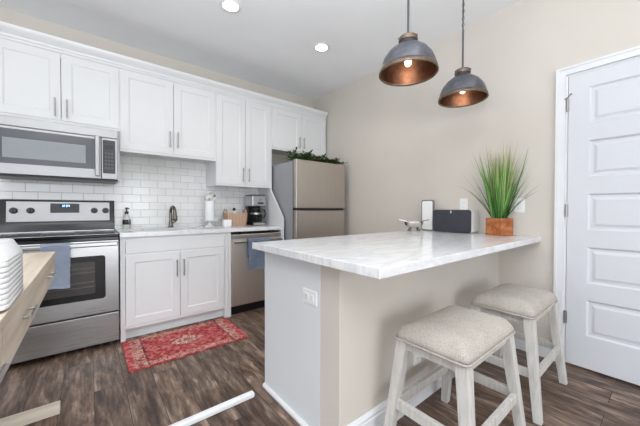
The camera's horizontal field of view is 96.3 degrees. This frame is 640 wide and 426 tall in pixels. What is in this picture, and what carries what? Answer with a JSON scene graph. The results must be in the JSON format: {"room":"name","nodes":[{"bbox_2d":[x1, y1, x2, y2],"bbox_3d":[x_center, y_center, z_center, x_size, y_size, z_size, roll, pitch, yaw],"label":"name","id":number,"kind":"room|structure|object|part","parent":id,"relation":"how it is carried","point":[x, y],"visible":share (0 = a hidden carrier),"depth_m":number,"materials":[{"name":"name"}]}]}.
{"room":"kitchen","nodes":[
{"label":"kitchen","id":0,"kind":"room"},
{"bbox_2d":[0,8,312,165],"bbox_3d":[-2.693,-0.310,2.455,6.800,2.789,0.150,-1,1,-39],"label":"wall","id":1,"kind":"structure","parent":0,"point":[7,16],"depth_m":3.00,"materials":[{"name":"beige paint"}]},
{"bbox_2d":[0,38,119,131],"bbox_3d":[-2.225,-1.028,2.473,0.790,0.574,0.374,-1,1,-39],"label":"upper cabinet","id":2,"kind":"object","parent":1,"relation":"attached to","point":[36,83],"visible":0.94,"depth_m":2.34,"materials":[{"name":"white paint"}]},
{"bbox_3d":[-2.287,-1.035,2.238,0.388,0.550,0.019,-1,1,-39],"label":"door","id":3,"kind":"part","parent":2,"relation":"part of","materials":[{"name":"white paint"}]},
{"bbox_3d":[-2.147,-0.859,2.320,0.012,0.148,0.034,-1,1,-39],"label":"handle","id":4,"kind":"part","parent":2,"relation":"part of","materials":[{"name":"silver metal"}]},
{"bbox_2d":[0,115,117,183],"bbox_3d":[-2.216,-0.505,2.449,0.774,0.449,0.430,-1,1,-39],"label":"microwave","id":5,"kind":"object","parent":2,"relation":"attached to","point":[30,149],"visible":1,"depth_m":2.30,"materials":[{"name":"grey metal"}]},
{"bbox_3d":[-2.160,-0.474,2.285,0.656,0.360,0.028,-1,1,-39],"label":"door","id":6,"kind":"part","parent":5,"relation":"part of","materials":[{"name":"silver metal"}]},
{"bbox_3d":[-1.905,-0.489,2.450,0.032,0.346,0.040,-1,1,-39],"label":"handle","id":7,"kind":"part","parent":5,"relation":"part of","materials":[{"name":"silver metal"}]},
{"bbox_3d":[-1.857,-0.477,2.529,0.116,0.360,0.028,-1,1,-39],"label":"control panel","id":8,"kind":"part","parent":5,"relation":"part of","materials":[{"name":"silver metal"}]},
{"bbox_3d":[-2.090,-0.859,2.366,0.012,0.148,0.034,-1,1,-39],"label":"handle","id":9,"kind":"part","parent":2,"relation":"part of","materials":[{"name":"silver metal"}]},
{"bbox_3d":[-1.982,-1.038,2.484,0.388,0.550,0.019,-1,1,-39],"label":"door","id":10,"kind":"part","parent":2,"relation":"part of","materials":[{"name":"white paint"}]},
{"bbox_2d":[116,132,119,183],"bbox_3d":[-1.942,-0.518,2.743,0.018,0.450,0.320,-1,1,-39],"label":"board","id":11,"kind":"object","parent":2,"relation":"attached to","point":[118,132],"visible":0.41,"depth_m":2.62,"materials":[{"name":"white paint"}]},
{"bbox_2d":[0,21,327,120],"bbox_3d":[-1.270,-1.376,3.236,3.244,0.104,0.395,-1,1,-39],"label":"trim","id":12,"kind":"structure","parent":2,"relation":"attached to","point":[8,31],"depth_m":2.67,"materials":[{"name":"white paint"}]},
{"bbox_2d":[0,154,257,228],"bbox_3d":[-1.883,-0.251,3.007,2.694,1.060,0.008,-1,1,-39],"label":"backsplash","id":13,"kind":"structure","parent":1,"relation":"attached to","point":[148,186],"depth_m":3.07,"materials":[{"name":"white tile"}]},
{"bbox_2d":[119,68,215,164],"bbox_3d":[-1.579,-0.946,2.995,0.868,0.750,0.374,-1,1,-39],"label":"upper cabinet","id":14,"kind":"object","parent":1,"relation":"attached to","point":[160,118],"visible":0.96,"depth_m":2.85,"materials":[{"name":"white paint"}]},
{"bbox_3d":[-1.651,-0.953,2.752,0.440,0.726,0.019,-1,1,-39],"label":"door","id":15,"kind":"part","parent":14,"relation":"part of","materials":[{"name":"white paint"}]},
{"bbox_3d":[-1.316,-0.956,3.022,0.414,0.726,0.019,-1,1,-39],"label":"door","id":16,"kind":"part","parent":14,"relation":"part of","materials":[{"name":"white paint"}]},
{"bbox_2d":[206,93,269,188],"bbox_3d":[-0.977,-0.819,3.482,0.678,1.015,0.374,-1,1,-39],"label":"upper cabinet","id":17,"kind":"object","parent":1,"relation":"attached to","point":[242,126],"visible":0.97,"depth_m":3.33,"materials":[{"name":"white paint"}]},
{"bbox_3d":[-1.014,-0.826,3.267,0.339,0.991,0.019,-1,1,-39],"label":"door","id":18,"kind":"part","parent":17,"relation":"part of","materials":[{"name":"white paint"}]},
{"bbox_3d":[-0.752,-0.828,3.479,0.328,0.991,0.019,-1,1,-39],"label":"door","id":19,"kind":"part","parent":17,"relation":"part of","materials":[{"name":"white paint"}]},
{"bbox_2d":[272,107,325,157],"bbox_3d":[-0.352,-1.071,3.982,0.883,0.522,0.374,-1,1,-39],"label":"upper cabinet","id":20,"kind":"object","parent":1,"relation":"attached to","point":[290,130],"visible":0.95,"depth_m":3.83,"materials":[{"name":"white paint"}]},
{"bbox_3d":[-0.431,-1.077,3.734,0.438,0.498,0.019,-1,1,-39],"label":"door","id":21,"kind":"part","parent":20,"relation":"part of","materials":[{"name":"white paint"}]},
{"bbox_3d":[-0.090,-1.081,4.009,0.431,0.498,0.019,-1,1,-39],"label":"door","id":22,"kind":"part","parent":20,"relation":"part of","materials":[{"name":"white paint"}]},
{"bbox_2d":[0,0,520,100],"bbox_3d":[-0.290,-1.720,-0.542,6.800,0.120,7.800,-1,1,-39],"label":"ceiling","id":23,"kind":"structure","parent":0,"point":[267,43],"depth_m":2.63,"materials":[{"name":"white paint"}]},
{"bbox_2d":[220,0,241,12],"bbox_3d":[-0.732,-1.695,2.347,0.172,0.007,0.172,-1,1,-39],"label":"recessed light","id":24,"kind":"object","parent":23,"relation":"in","point":[231,6],"visible":1,"depth_m":2.35,"materials":[{"name":"white plastic"}]},
{"bbox_2d":[313,43,329,51],"bbox_3d":[0.016,-1.702,2.950,0.172,0.007,0.172,-1,1,-39],"label":"recessed light","id":25,"kind":"object","parent":23,"relation":"in","point":[319,47],"visible":1,"depth_m":2.95,"materials":[{"name":"white plastic"}]},
{"bbox_2d":[379,0,438,86],"bbox_3d":[0.536,-1.265,1.737,0.348,0.846,0.348,-1,1,-39],"label":"pendant lamp","id":26,"kind":"object","parent":23,"relation":"hanging from","point":[410,62],"visible":1,"depth_m":1.74,"materials":[{"name":"metal"}]},
{"bbox_3d":[0.535,-0.927,1.741,0.040,0.071,0.040,-1,1,-39],"label":"light bulb","id":27,"kind":"part","parent":26,"relation":"part of","materials":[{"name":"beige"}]},
{"bbox_3d":[0.536,-1.220,1.737,0.013,0.280,0.013,-1,1,-39],"label":"rod","id":28,"kind":"part","parent":26,"relation":"part of","materials":[{"name":"metal"}]},
{"bbox_3d":[0.535,-0.946,1.741,0.336,0.192,0.336,-1,1,-39],"label":"lamp shade","id":29,"kind":"part","parent":26,"relation":"part of","materials":[{"name":"metal"}]},
{"bbox_2d":[438,0,488,107],"bbox_3d":[1.089,-1.278,2.182,0.348,0.830,0.348,-1,1,-39],"label":"pendant lamp","id":30,"kind":"object","parent":23,"relation":"hanging from","point":[465,89],"visible":1,"depth_m":2.16,"materials":[{"name":"metal"}]},
{"bbox_3d":[1.089,-1.233,2.183,0.013,0.264,0.013,-1,1,-39],"label":"rod","id":31,"kind":"part","parent":30,"relation":"part of","materials":[{"name":"metal"}]},
{"bbox_3d":[1.089,-1.520,2.179,0.015,0.317,0.015,0,1,6],"label":"chain","id":32,"kind":"part","parent":30,"relation":"part of","materials":[{"name":"metal"}]},
{"bbox_3d":[1.088,-0.967,2.186,0.336,0.192,0.336,-1,1,-39],"label":"lamp shade","id":33,"kind":"part","parent":30,"relation":"part of","materials":[{"name":"metal"}]},
{"bbox_2d":[0,307,639,425],"bbox_3d":[0.269,1.183,-0.048,8.250,0.120,7.800,-1,1,-39],"label":"floor","id":34,"kind":"structure","parent":0,"point":[94,385],"depth_m":1.76,"materials":[{"name":"brown wood"}]},
{"bbox_2d":[0,251,60,425],"bbox_3d":[-1.142,0.663,0.798,0.543,0.893,1.641,-1,1,-39],"label":"sideboard","id":35,"kind":"object","parent":34,"relation":"on","point":[39,272],"visible":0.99,"depth_m":0.95,"materials":[{"name":"brown wood"}]},
{"bbox_3d":[-0.563,0.301,0.456,0.019,0.106,0.373,-1,1,-39],"label":"drawer","id":36,"kind":"part","parent":35,"relation":"part of","materials":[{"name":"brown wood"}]},
{"bbox_3d":[-0.572,0.293,0.500,0.025,0.010,0.116,-1,1,-39],"label":"handle","id":37,"kind":"part","parent":35,"relation":"part of","materials":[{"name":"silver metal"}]},
{"bbox_2d":[0,287,22,310],"bbox_3d":[-0.843,0.211,0.640,0.230,0.016,0.230,-1,1,-39],"label":"plate","id":38,"kind":"object","parent":35,"relation":"on","point":[6,306],"visible":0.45,"depth_m":0.66,"materials":[{"name":"white ceramic"}]},
{"bbox_2d":[0,282,22,305],"bbox_3d":[-0.843,0.199,0.640,0.230,0.016,0.230,-1,1,-39],"label":"plate","id":39,"kind":"object","parent":38,"relation":"on","point":[5,301],"visible":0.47,"depth_m":0.66,"materials":[{"name":"white ceramic"}]},
{"bbox_2d":[0,278,22,300],"bbox_3d":[-0.843,0.187,0.640,0.230,0.016,0.230,-1,1,-39],"label":"plate","id":40,"kind":"object","parent":39,"relation":"on","point":[7,295],"visible":0.44,"depth_m":0.66,"materials":[{"name":"white ceramic"}]},
{"bbox_2d":[0,274,22,294],"bbox_3d":[-0.843,0.175,0.640,0.230,0.016,0.230,-1,1,-39],"label":"plate","id":41,"kind":"object","parent":40,"relation":"on","point":[6,290],"visible":0.46,"depth_m":0.66,"materials":[{"name":"white ceramic"}]},
{"bbox_2d":[0,269,22,289],"bbox_3d":[-0.843,0.163,0.639,0.230,0.016,0.230,-1,1,-39],"label":"plate","id":42,"kind":"object","parent":41,"relation":"on","point":[5,285],"visible":0.44,"depth_m":0.66,"materials":[{"name":"white ceramic"}]},
{"bbox_2d":[0,265,22,283],"bbox_3d":[-0.843,0.152,0.639,0.230,0.016,0.230,-1,1,-39],"label":"plate","id":43,"kind":"object","parent":42,"relation":"on","point":[7,279],"visible":0.48,"depth_m":0.66,"materials":[{"name":"white ceramic"}]},
{"bbox_2d":[0,261,22,278],"bbox_3d":[-0.843,0.140,0.639,0.230,0.016,0.230,-1,1,-39],"label":"plate","id":44,"kind":"object","parent":43,"relation":"on","point":[6,274],"visible":0.46,"depth_m":0.66,"materials":[{"name":"white ceramic"}]},
{"bbox_2d":[0,257,22,272],"bbox_3d":[-0.843,0.128,0.639,0.230,0.016,0.230,-1,1,-39],"label":"plate","id":45,"kind":"object","parent":44,"relation":"on","point":[8,268],"visible":0.48,"depth_m":0.66,"materials":[{"name":"white ceramic"}]},
{"bbox_2d":[0,252,22,267],"bbox_3d":[-0.843,0.116,0.639,0.230,0.016,0.230,-1,1,-39],"label":"plate","id":46,"kind":"object","parent":45,"relation":"on","point":[4,264],"visible":0.51,"depth_m":0.66,"materials":[{"name":"white ceramic"}]},
{"bbox_2d":[0,239,22,262],"bbox_3d":[-0.843,0.089,0.638,0.230,0.038,0.230,-1,1,-39],"label":"bowl","id":47,"kind":"object","parent":46,"relation":"on","point":[9,249],"visible":1,"depth_m":0.68,"materials":[{"name":"white ceramic"}]},
{"bbox_3d":[-0.833,0.296,0.790,0.019,0.106,0.463,-1,1,-39],"label":"drawer","id":48,"kind":"part","parent":35,"relation":"part of","materials":[{"name":"brown wood"}]},
{"bbox_3d":[-0.842,0.288,0.835,0.025,0.010,0.116,-1,1,-39],"label":"handle","id":49,"kind":"part","parent":35,"relation":"part of","materials":[{"name":"silver metal"}]},
{"bbox_3d":[-1.207,0.289,1.254,0.019,0.106,0.704,-1,1,-39],"label":"drawer","id":50,"kind":"part","parent":35,"relation":"part of","materials":[{"name":"brown wood"}]},
{"bbox_3d":[-1.215,0.282,1.298,0.025,0.010,0.116,-1,1,-39],"label":"handle","id":51,"kind":"part","parent":35,"relation":"part of","materials":[{"name":"silver metal"}]},
{"bbox_2d":[0,199,118,364],"bbox_3d":[-2.136,0.485,2.352,0.768,1.204,0.704,-1,1,-39],"label":"range","id":52,"kind":"object","parent":34,"relation":"on","point":[83,314],"visible":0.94,"depth_m":2.27,"materials":[{"name":"grey metal"}]},
{"bbox_3d":[-2.542,-0.020,2.374,0.052,0.053,0.030,-1,1,-39],"label":"knob","id":53,"kind":"part","parent":52,"relation":"part of","materials":[{"name":"grey plastic"}]},
{"bbox_3d":[-2.464,-0.021,2.437,0.052,0.053,0.030,-1,1,-39],"label":"knob","id":54,"kind":"part","parent":52,"relation":"part of","materials":[{"name":"grey plastic"}]},
{"bbox_2d":[40,242,70,289],"bbox_3d":[-1.920,0.387,2.084,0.159,0.336,0.047,-1,1,-39],"label":"dish towel","id":55,"kind":"object","parent":52,"relation":"hanging from","point":[61,280],"visible":0.7,"depth_m":2.08,"materials":[{"name":"blue fabric"}]},
{"bbox_3d":[-2.317,-0.013,2.573,0.686,0.170,0.022,-1,1,-39],"label":"control panel","id":56,"kind":"part","parent":52,"relation":"part of","materials":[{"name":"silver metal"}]},
{"bbox_2d":[0,229,118,241],"bbox_3d":[-2.135,0.179,2.347,0.766,0.031,0.580,-1,1,-39],"label":"cooktop","id":57,"kind":"object","parent":52,"relation":"in","point":[23,235],"depth_m":2.29,"materials":[{"name":"black glass"}]},
{"bbox_3d":[-1.966,0.931,2.145,0.758,0.234,0.039,-1,1,-39],"label":"storage drawer","id":58,"kind":"part","parent":52,"relation":"part of","materials":[{"name":"silver metal"}]},
{"bbox_3d":[-1.971,0.208,2.143,0.756,0.020,0.026,-1,1,-39],"label":"trim","id":59,"kind":"part","parent":52,"relation":"part of","materials":[{"name":"metal"}]},
{"bbox_2d":[18,237,118,342],"bbox_3d":[-2.169,0.639,2.393,0.762,0.895,0.603,-1,1,-39],"label":"door","id":60,"kind":"structure","parent":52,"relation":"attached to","point":[18,237],"depth_m":2.21,"materials":[{"name":"grey metal"}]},
{"bbox_3d":[-1.949,0.509,2.119,0.450,0.250,0.001,-1,1,-39],"label":"viewing pane","id":61,"kind":"part","parent":52,"relation":"part of","materials":[{"name":"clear glass"}]},
{"bbox_3d":[-1.964,0.513,2.138,0.758,0.578,0.043,-1,1,-39],"label":"oven door","id":62,"kind":"part","parent":52,"relation":"part of","materials":[{"name":"silver metal"}]},
{"bbox_3d":[-1.935,0.249,2.098,0.742,0.032,0.061,-1,1,-39],"label":"handle","id":63,"kind":"part","parent":52,"relation":"part of","materials":[{"name":"silver metal"}]},
{"bbox_2d":[119,232,227,341],"bbox_3d":[-1.493,0.639,2.906,0.917,0.883,0.652,-1,1,-39],"label":"base cabinet","id":64,"kind":"object","parent":34,"relation":"on","point":[166,281],"visible":0.92,"depth_m":2.64,"materials":[{"name":"white paint"}]},
{"bbox_3d":[-1.480,0.659,2.554,0.422,0.603,0.019,-1,1,-39],"label":"door","id":65,"kind":"part","parent":64,"relation":"part of","materials":[{"name":"white paint"}]},
{"bbox_3d":[-1.314,0.280,2.681,0.843,0.128,0.018,-1,1,-39],"label":"drawer","id":66,"kind":"part","parent":64,"relation":"part of","materials":[{"name":"white paint"}]},
{"bbox_2d":[115,225,282,237],"bbox_3d":[-1.244,0.175,3.112,1.573,0.038,0.639,-1,1,-39],"label":"countertop","id":67,"kind":"structure","parent":64,"relation":"on","point":[156,231],"depth_m":2.91,"materials":[{"name":"white stone"}]},
{"bbox_2d":[122,207,130,228],"bbox_3d":[-1.926,0.051,2.854,0.071,0.214,0.071,-1,1,-39],"label":"soap bottle","id":68,"kind":"object","parent":67,"relation":"on","point":[126,221],"visible":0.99,"depth_m":2.84,"materials":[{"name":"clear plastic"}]},
{"bbox_2d":[168,205,177,226],"bbox_3d":[-1.570,0.037,3.080,0.096,0.238,0.181,-1,1,-39],"label":"faucet","id":69,"kind":"object","parent":67,"relation":"on","point":[172,207],"visible":0.98,"depth_m":3.09,"materials":[{"name":"silver metal"}]},
{"bbox_3d":[-1.580,0.012,3.073,0.156,0.188,0.031,1,1,44],"label":"spout","id":70,"kind":"part","parent":69,"relation":"part of","materials":[{"name":"silver metal"}]},
{"bbox_2d":[200,219,218,226],"bbox_3d":[-1.260,0.113,3.276,0.200,0.082,0.200,-1,1,-39],"label":"cake stand","id":71,"kind":"object","parent":67,"relation":"on","point":[209,224],"visible":0.91,"depth_m":3.24,"materials":[{"name":"white ceramic"}]},
{"bbox_2d":[205,201,214,219],"bbox_3d":[-1.260,-0.029,3.274,0.102,0.216,0.102,-1,1,-39],"label":"vase","id":72,"kind":"object","parent":71,"relation":"on","point":[209,205],"visible":0.88,"depth_m":3.23,"materials":[{"name":"white ceramic"}]},
{"bbox_2d":[204,191,215,200],"bbox_3d":[-1.253,-0.095,3.270,0.133,0.304,0.092,0,1,-12],"label":"blossoms","id":73,"kind":"object","parent":72,"relation":"in","point":[209,195],"visible":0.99,"depth_m":3.25,"materials":[{"name":"white plant"}]},
{"bbox_2d":[222,220,231,226],"bbox_3d":[-1.060,0.116,3.257,0.086,0.078,0.086,-1,1,-39],"label":"pot","id":74,"kind":"object","parent":67,"relation":"on","point":[225,223],"visible":1,"depth_m":3.22,"materials":[{"name":"ceramic"}]},
{"bbox_2d":[223,209,247,225],"bbox_3d":[-1.027,0.050,3.463,0.264,0.203,0.194,-1,1,-39],"label":"wicker basket","id":75,"kind":"object","parent":67,"relation":"on","point":[238,219],"visible":0.91,"depth_m":3.39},
{"bbox_2d":[245,195,265,225],"bbox_3d":[-0.805,-0.037,3.578,0.176,0.375,0.229,-1,1,-39],"label":"coffee maker","id":76,"kind":"object","parent":67,"relation":"on","point":[253,203],"visible":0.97,"depth_m":3.51,"materials":[{"name":"black plastic"}]},
{"bbox_3d":[-0.854,0.012,3.638,0.175,0.195,0.075,-1,1,-39],"label":"water tank","id":77,"kind":"part","parent":76,"relation":"part of","materials":[{"name":"black plastic"}]},
{"bbox_3d":[-1.150,0.656,2.820,0.418,0.603,0.019,-1,1,-39],"label":"door","id":78,"kind":"part","parent":64,"relation":"part of","materials":[{"name":"white paint"}]},
{"bbox_2d":[122,318,248,372],"bbox_3d":[-1.139,1.083,2.447,0.875,0.009,0.565,-1,1,-39],"label":"rug","id":79,"kind":"object","parent":34,"relation":"on","point":[141,353],"visible":1,"depth_m":2.38,"materials":[{"name":"red fabric"}]},
{"bbox_2d":[169,390,253,425],"bbox_3d":[-0.696,1.085,1.479,0.765,0.030,0.036,-1,1,-39],"label":"wooden rail","id":80,"kind":"object","parent":34,"relation":"on","point":[191,420],"visible":1,"depth_m":1.56,"materials":[{"name":"white paint"}]},
{"bbox_2d":[228,232,230,316],"bbox_3d":[-1.131,0.636,3.214,0.029,0.883,0.612,-1,1,-39],"label":"board","id":81,"kind":"object","parent":34,"relation":"on","point":[229,233],"visible":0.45,"depth_m":2.97,"materials":[{"name":"white paint"}]},
{"bbox_2d":[231,230,281,314],"bbox_3d":[-0.866,0.634,3.389,0.600,0.882,0.670,-1,1,-39],"label":"dishwasher","id":82,"kind":"object","parent":34,"relation":"on","point":[247,287],"visible":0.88,"depth_m":3.08,"materials":[{"name":"silver metal"}]},
{"bbox_3d":[-0.673,0.304,3.146,0.576,0.026,0.056,-1,1,-39],"label":"handle","id":83,"kind":"part","parent":82,"relation":"part of","materials":[{"name":"silver metal"}]},
{"bbox_2d":[247,237,269,270],"bbox_3d":[-0.666,0.442,3.120,0.250,0.337,0.054,-1,1,-39],"label":"dish towel","id":84,"kind":"object","parent":82,"relation":"hanging from","point":[256,257],"visible":0.73,"depth_m":3.08,"materials":[{"name":"blue fabric"}]},
{"bbox_2d":[258,107,283,239],"bbox_3d":[-0.628,-0.127,3.614,0.020,2.400,0.622,-1,1,-39],"label":"gable","id":85,"kind":"object","parent":34,"relation":"on","point":[274,216],"visible":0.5,"depth_m":3.59,"materials":[{"name":"white paint"}]},
{"bbox_2d":[262,252,319,425],"bbox_3d":[0.533,0.657,2.166,1.849,0.875,0.561,-1,1,-39],"label":"peninsula end panel","id":86,"kind":"object","parent":34,"relation":"on","point":[292,325],"visible":0.32,"depth_m":1.56,"materials":[{"name":"white paint"}]},
{"bbox_3d":[-0.182,1.090,1.596,0.015,0.022,0.561,-1,1,-39],"label":"shoe moulding","id":87,"kind":"part","parent":86,"relation":"part of","materials":[{"name":"white paint"}]},
{"bbox_2d":[303,288,316,306],"bbox_3d":[-0.053,0.421,1.434,0.008,0.072,0.116,-1,1,-39],"label":"wall outlet","id":88,"kind":"object","parent":86,"relation":"attached to","point":[309,296],"visible":1,"depth_m":1.42,"materials":[{"name":"white plastic"}]},
{"bbox_2d":[309,294,313,301],"bbox_3d":[-0.041,0.421,1.415,0.004,0.033,0.033,-1,1,-39],"label":"socket","id":89,"kind":"object","parent":88,"relation":"attached to","point":[311,296],"depth_m":1.41,"materials":[{"name":"grey plastic"}]},
{"bbox_2d":[252,230,540,278],"bbox_3d":[0.636,0.202,1.989,1.908,0.038,1.004,-1,1,-39],"label":"countertop","id":90,"kind":"structure","parent":86,"relation":"on","point":[382,255],"depth_m":1.52,"materials":[{"name":"white stone"}]},
{"bbox_2d":[399,219,428,230],"bbox_3d":[0.889,0.116,2.713,0.284,0.112,0.100,0,1,0],"label":"dish","id":91,"kind":"object","parent":90,"relation":"on","point":[410,225],"visible":1,"depth_m":2.68,"materials":[{"name":"silver metal"}]},
{"bbox_2d":[406,222,422,227],"bbox_3d":[0.889,0.112,2.712,0.164,0.055,0.100,0,1,0],"label":"bowl","id":92,"kind":"object","parent":91,"relation":"on","point":[409,224],"depth_m":2.67,"materials":[{"name":"silver metal"}]},
{"bbox_2d":[421,200,434,230],"bbox_3d":[1.053,0.022,2.800,0.028,0.300,0.128,-1,1,-39],"label":"hub","id":93,"kind":"object","parent":90,"relation":"on","point":[427,206],"visible":0.96,"depth_m":2.79,"materials":[{"name":"plastic"}]},
{"bbox_3d":[1.044,0.022,2.792,0.004,0.276,0.108,-1,1,-39],"label":"panel","id":94,"kind":"part","parent":93,"relation":"part of","materials":[{"name":"white plastic"}]},
{"bbox_2d":[433,210,478,232],"bbox_3d":[1.236,0.071,2.621,0.160,0.202,0.348,-1,1,-39],"label":"speaker","id":95,"kind":"object","parent":90,"relation":"on","point":[458,221],"visible":1,"depth_m":2.53},
{"bbox_2d":[461,140,537,235],"bbox_3d":[1.376,-0.196,2.288,0.356,0.749,0.623,-1,1,-39],"label":"potted grass","id":96,"kind":"object","parent":90,"relation":"on","point":[499,224],"depth_m":2.25,"materials":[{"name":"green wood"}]},
{"bbox_2d":[486,218,512,235],"bbox_3d":[1.445,0.110,2.310,0.136,0.137,0.136,0,1,-22],"label":"planter","id":97,"kind":"object","parent":96,"relation":"attached to","point":[494,226],"depth_m":2.26,"materials":[{"name":"orange wood"}]},
{"bbox_2d":[272,159,344,239],"bbox_3d":[-0.222,0.222,3.773,0.755,1.700,0.792,-1,1,-39],"label":"refrigerator","id":98,"kind":"object","parent":34,"relation":"on","point":[309,195],"visible":0.58,"depth_m":3.42,"materials":[{"name":"silver metal"}]},
{"bbox_2d":[285,147,347,163],"bbox_3d":[-0.039,-0.698,3.564,0.831,0.142,0.285,-1,1,-39],"label":"greenery garland","id":99,"kind":"object","parent":98,"relation":"on","point":[307,156],"visible":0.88,"depth_m":3.44,"materials":[{"name":"green plant"}]},
{"bbox_3d":[0.006,0.487,3.493,0.755,1.038,0.062,-1,1,-39],"label":"door","id":100,"kind":"part","parent":98,"relation":"part of","materials":[{"name":"silver metal"}]},
{"bbox_3d":[0.008,-0.336,3.482,0.755,0.557,0.062,-1,1,-39],"label":"freezer door","id":101,"kind":"part","parent":98,"relation":"part of","materials":[{"name":"silver metal"}]},
{"bbox_2d":[384,305,525,425],"bbox_3d":[0.644,0.801,1.355,0.586,0.608,0.421,-1,1,-39],"label":"bar stool","id":102,"kind":"object","parent":34,"relation":"on","point":[458,339],"visible":1,"depth_m":1.28,"materials":[{"name":"fabric"}]},
{"bbox_3d":[0.353,0.840,1.327,0.097,0.530,0.101,-1,1,-39],"label":"leg","id":103,"kind":"part","parent":102,"relation":"part of","materials":[{"name":"white wood"}]},
{"bbox_3d":[0.733,0.837,1.634,0.097,0.530,0.101,-1,1,-39],"label":"leg","id":104,"kind":"part","parent":102,"relation":"part of","materials":[{"name":"white wood"}]},
{"bbox_2d":[397,305,513,364],"bbox_3d":[0.644,0.536,1.352,0.510,0.078,0.330,-1,1,-39],"label":"cushion","id":105,"kind":"object","parent":102,"relation":"on","point":[458,335],"depth_m":1.24,"materials":[{"name":"fabric"}]},
{"bbox_3d":[0.554,0.844,1.078,0.097,0.530,0.101,-1,1,-39],"label":"leg","id":106,"kind":"part","parent":102,"relation":"part of","materials":[{"name":"white wood"}]},
{"bbox_3d":[0.934,0.840,1.385,0.097,0.530,0.101,-1,1,-39],"label":"leg","id":107,"kind":"part","parent":102,"relation":"part of","materials":[{"name":"white wood"}]},
{"bbox_2d":[471,283,567,425],"bbox_3d":[1.242,0.796,1.827,0.586,0.608,0.421,-1,1,-39],"label":"bar stool","id":108,"kind":"object","parent":34,"relation":"on","point":[525,305],"visible":0.84,"depth_m":1.68,"materials":[{"name":"white wood"}]},
{"bbox_3d":[0.952,0.835,1.798,0.097,0.530,0.101,-1,1,-39],"label":"leg","id":109,"kind":"part","parent":108,"relation":"part of","materials":[{"name":"white wood"}]},
{"bbox_3d":[1.332,0.831,2.105,0.097,0.530,0.101,-1,1,-39],"label":"leg","id":110,"kind":"part","parent":108,"relation":"part of","materials":[{"name":"white wood"}]},
{"bbox_2d":[472,283,556,317],"bbox_3d":[1.243,0.531,1.823,0.510,0.078,0.330,-1,1,-39],"label":"cushion","id":111,"kind":"object","parent":108,"relation":"on","point":[514,300],"depth_m":1.71,"materials":[{"name":"fabric"}]},
{"bbox_3d":[1.153,0.838,1.549,0.097,0.530,0.101,-1,1,-39],"label":"leg","id":112,"kind":"part","parent":108,"relation":"part of","materials":[{"name":"white wood"}]},
{"bbox_3d":[1.533,0.835,1.856,0.097,0.530,0.101,-1,1,-39],"label":"leg","id":113,"kind":"part","parent":108,"relation":"part of","materials":[{"name":"white wood"}]},
{"bbox_2d":[320,251,498,425],"bbox_3d":[0.758,0.660,1.901,1.835,0.876,0.134,-1,1,-39],"label":"wall","id":114,"kind":"structure","parent":0,"point":[361,317],"depth_m":1.41,"materials":[{"name":"beige paint"}]},
{"bbox_2d":[347,365,454,425],"bbox_3d":[0.804,1.032,1.848,1.835,0.134,0.016,-1,1,-39],"label":"baseboard","id":115,"kind":"structure","parent":114,"relation":"attached to","point":[375,416],"depth_m":1.46,"materials":[{"name":"white paint"}]},
{"bbox_2d":[413,353,420,365],"bbox_3d":[0.563,0.816,1.655,0.072,0.116,0.008,-1,1,-39],"label":"wall outlet","id":116,"kind":"object","parent":114,"relation":"attached to","point":[416,358],"visible":0.47,"depth_m":1.64,"materials":[{"name":"white plastic"}]},
{"bbox_2d":[313,0,639,340],"bbox_3d":[2.296,-0.289,1.564,0.150,2.789,7.500,-1,1,-39],"label":"wall","id":117,"kind":"structure","parent":0,"point":[401,148],"depth_m":2.50,"materials":[{"name":"beige paint"}]},
{"bbox_2d":[460,198,467,209],"bbox_3d":[1.326,-0.076,2.643,0.008,0.116,0.072,-1,1,-39],"label":"wall outlet","id":118,"kind":"object","parent":117,"relation":"attached to","point":[463,202],"visible":0.84,"depth_m":2.64,"materials":[{"name":"white plastic"}]},
{"bbox_2d":[514,198,524,212],"bbox_3d":[1.603,-0.061,2.300,0.008,0.116,0.072,-1,1,-39],"label":"wall outlet","id":119,"kind":"object","parent":117,"relation":"attached to","point":[520,208],"visible":0.83,"depth_m":2.30,"materials":[{"name":"white plastic"}]},
{"bbox_2d":[514,337,551,357],"bbox_3d":[3.050,1.054,0.511,0.016,0.134,4.884,-1,1,-39],"label":"baseboard","id":120,"kind":"structure","parent":117,"relation":"attached to","point":[519,344],"depth_m":2.20,"materials":[{"name":"white paint"}]},
{"bbox_2d":[553,45,639,385],"bbox_3d":[2.080,0.030,1.778,0.162,2.144,0.964,-1,1,-39],"label":"door","id":121,"kind":"structure","parent":117,"relation":"in","point":[596,278],"depth_m":1.94,"materials":[{"name":"white paint"}]}
]}

